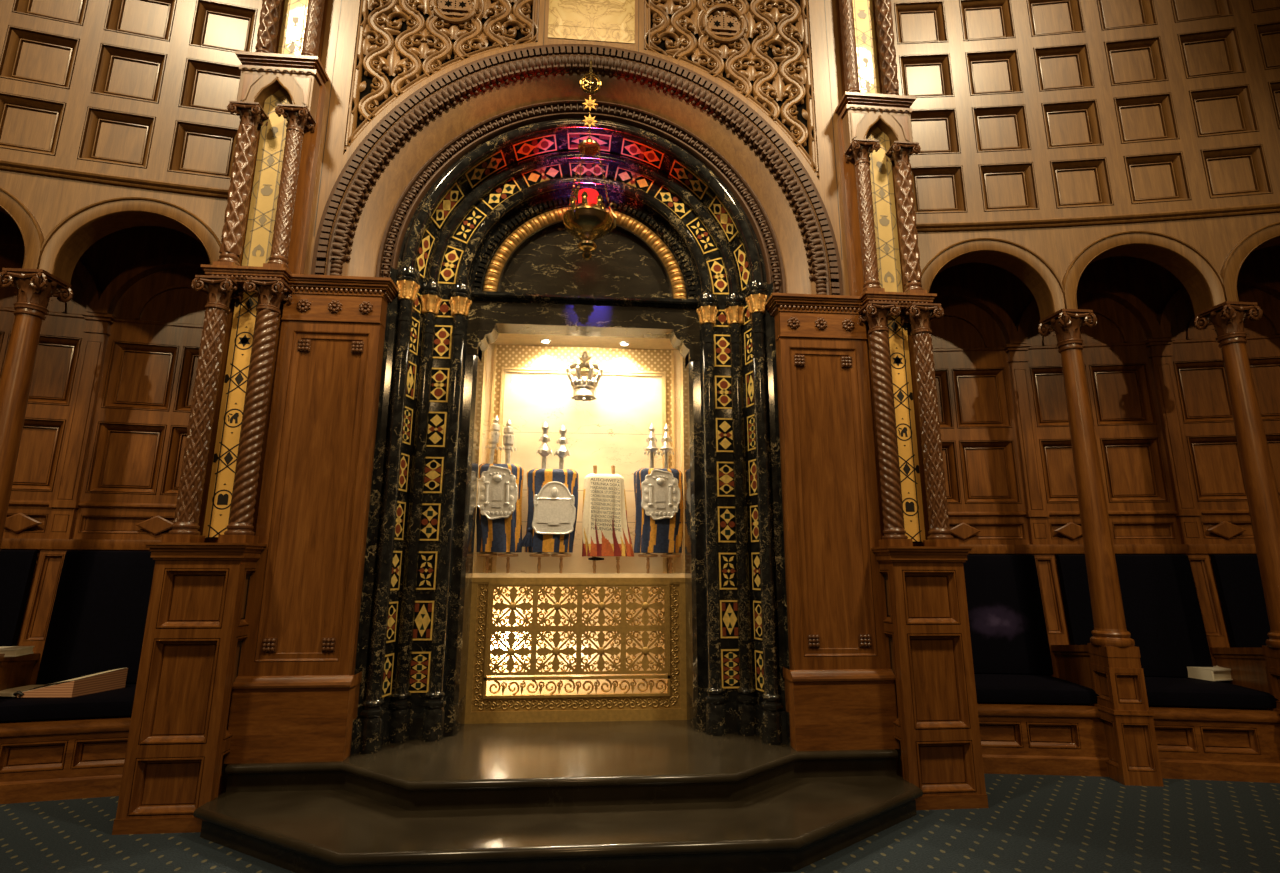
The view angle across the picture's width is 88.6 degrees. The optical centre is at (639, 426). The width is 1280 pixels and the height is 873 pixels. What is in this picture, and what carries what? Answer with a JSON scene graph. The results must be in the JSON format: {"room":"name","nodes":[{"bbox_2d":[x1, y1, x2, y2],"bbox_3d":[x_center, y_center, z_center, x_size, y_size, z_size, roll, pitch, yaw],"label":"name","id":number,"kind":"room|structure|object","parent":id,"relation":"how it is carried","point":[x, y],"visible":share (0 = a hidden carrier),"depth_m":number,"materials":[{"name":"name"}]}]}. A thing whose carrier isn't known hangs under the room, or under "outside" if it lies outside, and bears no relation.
{"room":"house of worship","nodes":[
{"label":"house of worship","id":0,"kind":"room"},
{"bbox_2d":[0,0,261,645],"bbox_3d":[-6.045,-1.358,5.154,8.236,8.000,1.450,4,-13,-19],"label":"wall","id":1,"kind":"structure","parent":0,"point":[118,133],"depth_m":5.79,"materials":[{"name":"brown wood"}]},
{"bbox_2d":[486,587,666,694],"bbox_3d":[-0.542,1.961,5.808,1.920,1.130,0.350,1,-12,-5],"label":"grille","id":2,"kind":"object","parent":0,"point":[654,689],"visible":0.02,"depth_m":5.97,"materials":[{"name":"metal"}]},
{"bbox_2d":[304,0,849,295],"bbox_3d":[-0.439,-3.090,5.842,4.600,4.300,0.060,1,-12,-5],"label":"wall","id":3,"kind":"structure","parent":0,"point":[335,158],"depth_m":5.75,"materials":[{"name":"brown wood"}]},
{"bbox_2d":[350,267,484,754],"bbox_3d":[-1.724,0.574,5.317,0.653,3.630,1.000,1,-12,-5],"label":"column","id":4,"kind":"structure","parent":3,"relation":"attached to","point":[460,587],"depth_m":5.22,"materials":[{"name":"black stone"}]},
{"bbox_2d":[344,0,539,150],"bbox_3d":[-1.699,-3.975,5.915,1.602,3.573,0.086,1,-12,-5],"label":"panel","id":5,"kind":"object","parent":3,"relation":"attached to","point":[400,44],"visible":1,"depth_m":5.77,"materials":[{"name":"brown wood"}]},
{"bbox_2d":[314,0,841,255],"bbox_3d":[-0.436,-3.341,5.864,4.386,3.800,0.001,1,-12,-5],"label":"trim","id":6,"kind":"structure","parent":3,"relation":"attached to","point":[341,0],"depth_m":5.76,"materials":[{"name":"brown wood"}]},
{"bbox_2d":[466,291,699,366],"bbox_3d":[-0.490,-0.869,5.888,2.100,0.578,0.310,1,-12,-5],"label":"lintel","id":7,"kind":"object","parent":3,"relation":"attached to","point":[491,313],"visible":0.96,"depth_m":5.83,"materials":[{"name":"black stone"}]},
{"bbox_2d":[397,118,766,298],"bbox_3d":[-0.466,-1.977,5.877,3.200,1.600,0.542,1,-12,-5],"label":"arch","id":8,"kind":"object","parent":7,"relation":"on","point":[493,220],"visible":0.88,"depth_m":5.95,"materials":[{"name":"black stone"}]},
{"bbox_2d":[548,0,634,43],"bbox_3d":[-0.435,-4.183,6.054,0.776,1.473,0.026,1,-12,-5],"label":"tablet","id":9,"kind":"object","parent":3,"relation":"attached to","point":[606,20],"visible":1,"depth_m":5.93,"materials":[{"name":"beige stone"}]},
{"bbox_2d":[644,0,818,175],"bbox_3d":[0.825,-3.922,6.133,1.602,3.573,0.086,1,-12,-5],"label":"panel","id":10,"kind":"object","parent":3,"relation":"attached to","point":[760,49],"visible":1,"depth_m":6.03,"materials":[{"name":"brown wood"}]},
{"bbox_2d":[683,282,790,745],"bbox_3d":[0.763,0.626,5.531,0.653,3.630,1.000,1,-12,-5],"label":"door frame","id":11,"kind":"structure","parent":3,"relation":"attached to","point":[694,484],"depth_m":5.44,"materials":[{"name":"black stone"}]},
{"bbox_2d":[0,774,1279,872],"bbox_3d":[-0.030,1.627,-0.045,18.000,0.001,12.600,1,-12,-5],"label":"floor","id":12,"kind":"structure","parent":0,"point":[1031,823],"depth_m":3.98,"materials":[{"name":"blue carpet"}]},
{"bbox_2d":[0,538,160,803],"bbox_3d":[-5.550,1.720,4.788,4.521,1.830,1.045,4,-13,-17],"label":"bench","id":13,"kind":"object","parent":12,"relation":"on","point":[73,758],"visible":0.6,"depth_m":4.72,"materials":[{"name":"brown wood"}]},
{"bbox_2d":[0,646,34,656],"bbox_3d":[-4.912,1.728,5.034,0.328,0.056,0.210,3,-12,-13],"label":"book","id":14,"kind":"object","parent":13,"relation":"on","point":[9,651],"visible":1,"depth_m":5.01,"materials":[{"name":"paper"}]},
{"bbox_2d":[0,684,135,721],"bbox_3d":[-4.240,2.131,5.104,1.133,0.136,0.813,3,-13,-14],"label":"seat cushion","id":15,"kind":"object","parent":13,"relation":"on","point":[116,702],"visible":0.59,"depth_m":4.76,"materials":[{"name":"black fabric"}]},
{"bbox_2d":[0,668,127,697],"bbox_3d":[-4.504,1.972,5.064,0.780,0.153,0.435,1,-12,-5],"label":"open book","id":16,"kind":"object","parent":15,"relation":"on","point":[113,680],"visible":1,"depth_m":4.97,"materials":[{"name":"beige paper"}]},
{"bbox_2d":[36,550,155,684],"bbox_3d":[-4.333,1.615,5.595,1.131,1.090,0.175,3,-13,-14],"label":"cushion","id":17,"kind":"object","parent":15,"relation":"on","point":[97,623],"visible":0.47,"depth_m":5.50,"materials":[{"name":"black fabric"}]},
{"bbox_3d":[-5.523,2.049,4.742,1.260,0.136,1.019,1,-12,-5],"label":"seat cushion","id":18,"kind":"object","parent":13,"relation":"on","visible":0},
{"bbox_2d":[0,550,37,646],"bbox_3d":[-5.630,1.533,5.229,1.131,1.090,0.175,4,-13,-17],"label":"cushion","id":19,"kind":"object","parent":18,"relation":"on","point":[17,567],"visible":0.86,"depth_m":5.40,"materials":[{"name":"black fabric"}]},
{"bbox_2d":[112,542,266,834],"bbox_3d":[-2.972,1.696,4.476,0.652,1.757,0.646,1,-12,-5],"label":"pedestal","id":20,"kind":"object","parent":12,"relation":"on","point":[179,739],"visible":0.77,"depth_m":4.25,"materials":[{"name":"brown wood"}]},
{"bbox_2d":[161,275,244,542],"bbox_3d":[-3.134,-0.138,4.705,0.288,1.923,0.286,1,-12,-5],"label":"colonnette","id":21,"kind":"object","parent":20,"relation":"on","point":[220,289],"visible":1,"depth_m":4.66,"materials":[{"name":"brown wood"}]},
{"bbox_2d":[201,264,290,286],"bbox_3d":[-2.967,-1.089,5.102,0.600,0.105,0.495,1,-12,-5],"label":"entablature","id":22,"kind":"object","parent":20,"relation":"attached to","point":[240,274],"visible":0.37,"depth_m":4.88,"materials":[{"name":"brown wood"}]},
{"bbox_2d":[213,101,268,265],"bbox_3d":[-3.135,-1.854,5.136,0.254,1.405,0.252,1,-12,-5],"label":"colonnette","id":23,"kind":"object","parent":22,"relation":"on","point":[251,114],"visible":1,"depth_m":5.11,"materials":[{"name":"brown wood"}]},
{"bbox_2d":[263,104,316,273],"bbox_3d":[-2.776,-1.847,5.167,0.254,1.405,0.252,1,-12,-5],"label":"colonnette","id":24,"kind":"object","parent":22,"relation":"on","point":[297,117],"visible":1,"depth_m":5.15,"materials":[{"name":"brown wood"}]},
{"bbox_2d":[217,277,292,543],"bbox_3d":[-2.775,-0.130,4.736,0.288,1.923,0.286,1,-12,-5],"label":"colonnette","id":25,"kind":"object","parent":20,"relation":"on","point":[271,291],"visible":1,"depth_m":4.69,"materials":[{"name":"brown wood"}]},
{"bbox_2d":[198,0,327,542],"bbox_3d":[-2.984,-2.136,5.547,0.610,6.300,0.465,1,-12,-5],"label":"backing","id":26,"kind":"object","parent":20,"relation":"on","point":[302,208],"visible":0.1,"depth_m":5.18,"materials":[{"name":"brown wood"}]},
{"bbox_2d":[203,291,258,538],"bbox_3d":[-2.976,-0.127,4.845,0.208,1.884,0.052,1,-12,-5],"label":"panel","id":27,"kind":"object","parent":26,"relation":"attached to","point":[219,501],"visible":0.83,"depth_m":4.80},
{"bbox_2d":[242,87,291,266],"bbox_3d":[-2.973,-1.991,5.272,0.220,1.739,0.052,1,-12,-5],"label":"panel","id":28,"kind":"object","parent":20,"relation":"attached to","point":[265,191],"visible":0.67,"depth_m":5.23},
{"bbox_2d":[235,51,328,120],"bbox_3d":[-2.967,-2.743,5.494,0.640,0.484,0.455,1,-12,-5],"label":"canopy","id":29,"kind":"object","parent":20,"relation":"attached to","point":[263,75],"visible":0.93,"depth_m":5.34,"materials":[{"name":"brown wood"}]},
{"bbox_2d":[255,0,282,52],"bbox_3d":[-3.137,-3.939,5.667,0.154,1.926,0.154,1,-12,-5],"label":"colonnette","id":30,"kind":"object","parent":29,"relation":"on","point":[270,14],"visible":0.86,"depth_m":5.50,"materials":[{"name":"brown wood"}]},
{"bbox_2d":[300,0,324,55],"bbox_3d":[-2.779,-3.931,5.698,0.154,1.926,0.154,1,-12,-5],"label":"colonnette","id":31,"kind":"object","parent":29,"relation":"on","point":[313,26],"visible":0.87,"depth_m":5.54,"materials":[{"name":"brown wood"}]},
{"bbox_2d":[278,0,308,54],"bbox_3d":[-2.965,-3.919,5.765,0.220,1.930,0.052,1,-12,-5],"label":"panel","id":32,"kind":"object","parent":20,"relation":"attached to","point":[295,11],"visible":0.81,"depth_m":5.63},
{"bbox_2d":[193,774,922,872],"bbox_3d":[-0.438,2.511,4.467,4.610,0.170,2.170,1,-12,-5],"label":"step","id":33,"kind":"structure","parent":12,"relation":"on","point":[794,824],"depth_m":3.70,"materials":[{"name":"stone"}]},
{"bbox_2d":[225,720,897,810],"bbox_3d":[-0.463,2.405,4.778,4.520,0.170,1.605,1,-12,-5],"label":"step","id":34,"kind":"structure","parent":33,"relation":"on","point":[545,764],"depth_m":4.30,"materials":[{"name":"stone"}]},
{"bbox_2d":[224,274,397,763],"bbox_3d":[-2.343,0.573,4.881,0.795,3.445,0.440,1,-12,-5],"label":"pier","id":35,"kind":"object","parent":34,"relation":"on","point":[295,695],"visible":0.97,"depth_m":4.71,"materials":[{"name":"brown wood"}]},
{"bbox_2d":[311,44,843,294],"bbox_3d":[-0.441,-2.209,5.652,4.310,2.351,0.280,1,-12,-5],"label":"arch","id":36,"kind":"object","parent":35,"relation":"on","point":[368,218],"visible":0.99,"depth_m":5.69,"materials":[{"name":"brown wood"}]},
{"bbox_2d":[563,60,616,259],"bbox_3d":[-0.438,-2.268,5.468,0.413,1.876,0.437,-6,-14,26],"label":"lamp","id":37,"kind":"object","parent":36,"relation":"hanging from","point":[588,221],"visible":1,"depth_m":5.29,"materials":[{"name":"gold metal"}]},
{"bbox_2d":[359,266,420,753],"bbox_3d":[-1.896,0.503,4.988,0.188,3.630,0.188,-5,-13,21],"label":"marble column","id":38,"kind":"structure","parent":34,"relation":"on","point":[408,278],"depth_m":4.90,"materials":[{"name":"black stone"}]},
{"bbox_2d":[389,281,442,742],"bbox_3d":[-1.796,0.562,5.261,0.188,3.630,0.188,-5,-13,21],"label":"marble column","id":39,"kind":"structure","parent":34,"relation":"on","point":[431,293],"depth_m":5.18,"materials":[{"name":"black stone"}]},
{"bbox_2d":[422,283,471,741],"bbox_3d":[-1.552,0.571,5.302,0.188,3.630,0.188,-5,-13,21],"label":"marble column","id":40,"kind":"structure","parent":34,"relation":"on","point":[460,294],"depth_m":5.21,"materials":[{"name":"black stone"}]},
{"bbox_2d":[464,582,686,723],"bbox_3d":[-0.524,1.917,5.613,1.930,1.135,0.043,1,-12,-5],"label":"decorative panel","id":41,"kind":"object","parent":34,"relation":"on","point":[480,708],"visible":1,"depth_m":5.60,"materials":[{"name":"gold metal"}]},
{"bbox_2d":[472,333,684,577],"bbox_3d":[-0.533,0.807,5.981,2.000,3.460,0.560,1,-12,-5],"label":"niche","id":42,"kind":"object","parent":34,"relation":"on","point":[526,382],"visible":0.44,"depth_m":6.43,"materials":[{"name":"beige stone"}]},
{"bbox_2d":[540,339,550,343],"bbox_3d":[-0.923,-0.831,6.411,0.110,0.012,0.110,1,-12,-5],"label":"recessed light","id":43,"kind":"object","parent":42,"relation":"attached to","point":[544,341],"visible":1,"depth_m":6.41,"materials":[{"name":"silver metal"}]},
{"bbox_2d":[472,573,684,581],"bbox_3d":[-0.539,1.364,5.922,1.930,0.075,0.400,1,-12,-5],"label":"shelf","id":44,"kind":"object","parent":42,"relation":"attached to","point":[477,577],"visible":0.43,"depth_m":5.75,"materials":[{"name":"stone"}]},
{"bbox_2d":[476,416,523,572],"bbox_3d":[-1.277,0.600,5.979,0.436,1.440,0.268,1,-12,-5],"label":"scroll","id":45,"kind":"object","parent":44,"relation":"on","point":[500,486],"visible":0.92,"depth_m":5.86,"materials":[{"name":"blue fabric"}]},
{"bbox_2d":[518,421,578,572],"bbox_3d":[-0.828,0.633,6.020,0.520,1.395,0.280,1,-12,-5],"label":"scroll","id":46,"kind":"object","parent":44,"relation":"on","point":[552,493],"visible":1,"depth_m":5.89,"materials":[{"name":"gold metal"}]},
{"bbox_2d":[582,465,633,572],"bbox_3d":[-0.289,0.841,6.017,0.481,0.990,0.269,1,-12,-5],"label":"scroll","id":47,"kind":"object","parent":44,"relation":"on","point":[605,529],"visible":1,"depth_m":5.94,"materials":[{"name":"beige fabric"}]},
{"bbox_2d":[634,423,683,573],"bbox_3d":[0.176,0.647,6.099,0.469,1.405,0.273,1,-12,-5],"label":"scroll","id":48,"kind":"object","parent":44,"relation":"on","point":[659,504],"visible":1,"depth_m":5.99,"materials":[{"name":"blue fabric"}]},
{"bbox_2d":[566,351,602,400],"bbox_3d":[-0.541,-0.501,6.395,0.366,0.488,0.224,1,-12,-5],"label":"crown","id":49,"kind":"object","parent":42,"relation":"attached to","point":[584,389],"depth_m":6.33,"materials":[{"name":"metal"}]},
{"bbox_2d":[619,342,629,345],"bbox_3d":[-0.154,-0.815,6.477,0.110,0.012,0.110,1,-12,-5],"label":"recessed light","id":50,"kind":"object","parent":42,"relation":"attached to","point":[621,343],"visible":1,"depth_m":6.46,"materials":[{"name":"silver metal"}]},
{"bbox_2d":[696,293,725,735],"bbox_3d":[0.596,0.616,5.487,0.188,3.630,0.188,-5,-13,21],"label":"marble column","id":51,"kind":"structure","parent":34,"relation":"on","point":[707,311],"depth_m":5.40,"materials":[{"name":"black stone"}]},
{"bbox_2d":[724,293,756,735],"bbox_3d":[0.844,0.617,5.489,0.188,3.630,0.188,-5,-13,21],"label":"marble column","id":52,"kind":"structure","parent":34,"relation":"on","point":[734,303],"depth_m":5.40,"materials":[{"name":"black stone"}]},
{"bbox_2d":[745,281,782,744],"bbox_3d":[0.991,0.563,5.237,0.188,3.630,0.188,-5,-13,21],"label":"marble column","id":53,"kind":"structure","parent":34,"relation":"on","point":[756,291],"depth_m":5.15,"materials":[{"name":"black stone"}]},
{"bbox_2d":[765,293,899,750],"bbox_3d":[1.447,0.653,5.208,0.795,3.445,0.440,1,-12,-5],"label":"pier","id":54,"kind":"object","parent":34,"relation":"on","point":[840,694],"visible":0.98,"depth_m":5.04,"materials":[{"name":"brown wood"}]},
{"bbox_2d":[871,546,988,809],"bbox_3d":[2.088,1.802,4.913,0.652,1.757,0.646,1,-12,-5],"label":"pedestal","id":55,"kind":"object","parent":12,"relation":"on","point":[937,729],"visible":0.8,"depth_m":4.68,"materials":[{"name":"brown wood"}]},
{"bbox_2d":[853,0,879,93],"bbox_3d":[2.095,-3.813,6.202,0.220,1.930,0.052,1,-12,-5],"label":"panel","id":56,"kind":"object","parent":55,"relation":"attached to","point":[868,76],"visible":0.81,"depth_m":6.12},
{"bbox_2d":[835,91,915,151],"bbox_3d":[2.094,-2.637,5.931,0.640,0.484,0.455,1,-12,-5],"label":"canopy","id":57,"kind":"object","parent":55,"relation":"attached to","point":[859,112],"visible":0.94,"depth_m":5.77,"materials":[{"name":"brown wood"}]},
{"bbox_2d":[839,0,860,91],"bbox_3d":[1.923,-3.833,6.104,0.154,1.926,0.154,1,-12,-5],"label":"colonnette","id":58,"kind":"object","parent":57,"relation":"on","point":[849,51],"visible":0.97,"depth_m":5.98,"materials":[{"name":"brown wood"}]},
{"bbox_2d":[874,0,898,94],"bbox_3d":[2.281,-3.825,6.135,0.154,1.926,0.154,1,-12,-5],"label":"colonnette","id":59,"kind":"object","parent":57,"relation":"on","point":[884,20],"visible":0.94,"depth_m":6.01,"materials":[{"name":"brown wood"}]},
{"bbox_2d":[836,0,929,545],"bbox_3d":[2.076,-2.030,5.984,0.610,6.300,0.465,1,-12,-5],"label":"backing","id":60,"kind":"object","parent":55,"relation":"on","point":[848,175],"visible":0.09,"depth_m":5.61,"materials":[{"name":"brown wood"}]},
{"bbox_2d":[866,124,902,291],"bbox_3d":[2.107,-1.885,5.710,0.220,1.739,0.052,1,-12,-5],"label":"panel","id":61,"kind":"object","parent":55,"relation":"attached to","point":[887,245],"visible":0.69,"depth_m":5.67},
{"bbox_2d":[858,301,912,546],"bbox_3d":[1.926,-0.032,5.142,0.288,1.923,0.286,1,-12,-5],"label":"colonnette","id":62,"kind":"object","parent":55,"relation":"on","point":[876,313],"visible":1,"depth_m":5.10,"materials":[{"name":"brown wood"}]},
{"bbox_2d":[860,291,936,310],"bbox_3d":[2.093,-0.983,5.539,0.600,0.105,0.495,1,-12,-5],"label":"entablature","id":63,"kind":"object","parent":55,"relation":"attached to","point":[904,299],"visible":0.44,"depth_m":5.32,"materials":[{"name":"brown wood"}]},
{"bbox_2d":[843,139,884,295],"bbox_3d":[1.925,-1.748,5.573,0.254,1.405,0.252,1,-12,-5],"label":"colonnette","id":64,"kind":"object","parent":63,"relation":"on","point":[860,150],"visible":1,"depth_m":5.55,"materials":[{"name":"brown wood"}]},
{"bbox_2d":[885,141,926,292],"bbox_3d":[2.284,-1.741,5.604,0.254,1.405,0.252,1,-12,-5],"label":"colonnette","id":65,"kind":"object","parent":63,"relation":"on","point":[899,151],"visible":0.98,"depth_m":5.58,"materials":[{"name":"brown wood"}]},
{"bbox_2d":[887,315,925,542],"bbox_3d":[2.106,-0.020,5.283,0.208,1.884,0.052,1,-12,-5],"label":"panel","id":66,"kind":"object","parent":55,"relation":"attached to","point":[911,495],"visible":0.82,"depth_m":5.25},
{"bbox_2d":[899,303,958,546],"bbox_3d":[2.285,-0.024,5.173,0.288,1.923,0.286,1,-12,-5],"label":"colonnette","id":67,"kind":"object","parent":55,"relation":"on","point":[919,315],"visible":1,"depth_m":5.13,"materials":[{"name":"brown wood"}]},
{"bbox_2d":[959,544,1279,782],"bbox_3d":[5.093,1.911,5.559,5.601,1.830,1.101,-2,-12,9],"label":"bench","id":68,"kind":"object","parent":12,"relation":"on","point":[1194,743],"visible":0.59,"depth_m":5.29,"materials":[{"name":"brown wood"}]},
{"bbox_2d":[974,674,1098,703],"bbox_3d":[3.211,2.287,5.747,1.133,0.136,0.813,-1,-12,4],"label":"seat cushion","id":69,"kind":"object","parent":68,"relation":"on","point":[996,688],"visible":0.72,"depth_m":5.38,"materials":[{"name":"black fabric"}]},
{"bbox_2d":[963,555,1052,674],"bbox_3d":[3.241,1.774,6.248,1.131,1.090,0.175,-1,-12,4],"label":"cushion","id":70,"kind":"object","parent":69,"relation":"on","point":[1007,624],"visible":0.54,"depth_m":6.18,"materials":[{"name":"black fabric"}]},
{"bbox_2d":[1144,677,1278,707],"bbox_3d":[4.531,2.260,5.612,1.133,0.136,0.813,-1,-12,7],"label":"seat cushion","id":71,"kind":"object","parent":68,"relation":"on","point":[1161,691],"visible":0.65,"depth_m":5.25,"materials":[{"name":"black fabric"}]},
{"bbox_2d":[1056,555,1212,677],"bbox_3d":[4.583,1.747,6.111,1.131,1.090,0.175,-1,-12,7],"label":"cushion","id":72,"kind":"object","parent":71,"relation":"on","point":[1162,612],"visible":0.6,"depth_m":6.07,"materials":[{"name":"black fabric"}]},
{"bbox_2d":[1187,665,1232,680],"bbox_3d":[5.237,2.217,5.973,0.682,0.102,0.419,3,-13,-15],"label":"book","id":73,"kind":"object","parent":71,"relation":"on","point":[1215,673],"visible":0.43,"depth_m":5.75,"materials":[{"name":"beige paper"}]},
{"bbox_3d":[5.850,2.218,5.401,1.289,0.136,1.069,1,-12,-5],"label":"seat cushion","id":74,"kind":"object","parent":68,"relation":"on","visible":0},
{"bbox_2d":[1211,554,1269,647],"bbox_3d":[5.916,1.704,5.898,1.131,1.090,0.175,-2,-12,11],"label":"cushion","id":75,"kind":"object","parent":74,"relation":"on","point":[1237,576],"visible":0.48,"depth_m":5.98,"materials":[{"name":"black fabric"}]},
{"bbox_2d":[1087,643,1163,786],"bbox_3d":[3.821,2.254,5.195,0.302,1.000,0.312,-1,-12,6],"label":"pedestal","id":76,"kind":"structure","parent":12,"relation":"on","point":[1117,674],"depth_m":5.10,"materials":[{"name":"brown wood"}]},
{"bbox_2d":[1038,309,1134,646],"bbox_3d":[3.826,0.383,5.605,0.360,2.830,0.356,1,-12,-5],"label":"wooden column","id":77,"kind":"structure","parent":76,"relation":"on","point":[1110,629],"depth_m":5.51,"materials":[{"name":"brown wood"}]},
{"bbox_2d":[1262,646,1279,713],"bbox_3d":[5.109,2.220,5.027,0.302,1.000,0.312,-2,-12,9],"label":"pedestal","id":78,"kind":"structure","parent":12,"relation":"on","point":[1272,655],"depth_m":5.18,"materials":[{"name":"brown wood"}]},
{"bbox_2d":[1194,301,1279,647],"bbox_3d":[5.115,0.350,5.436,0.360,2.830,0.356,1,-12,-5],"label":"wooden column","id":79,"kind":"structure","parent":78,"relation":"on","point":[1227,318],"depth_m":5.43,"materials":[{"name":"brown wood"}]},
{"bbox_3d":[-4.746,2.075,4.456,0.354,1.000,0.364,1,-12,-5],"label":"column newel","id":80,"kind":"structure","parent":12,"relation":"on","visible":0},
{"bbox_2d":[0,268,72,548],"bbox_3d":[-4.742,0.204,4.866,0.360,2.830,0.356,1,-12,-5],"label":"wooden column","id":81,"kind":"structure","parent":80,"relation":"on","point":[36,287],"depth_m":4.98,"materials":[{"name":"brown wood"}]},
{"bbox_2d":[891,0,1279,677],"bbox_3d":[5.124,-1.125,6.118,8.236,8.000,1.450,-2,-12,9],"label":"wall","id":82,"kind":"structure","parent":0,"point":[1118,160],"depth_m":6.42,"materials":[{"name":"brown wood"}]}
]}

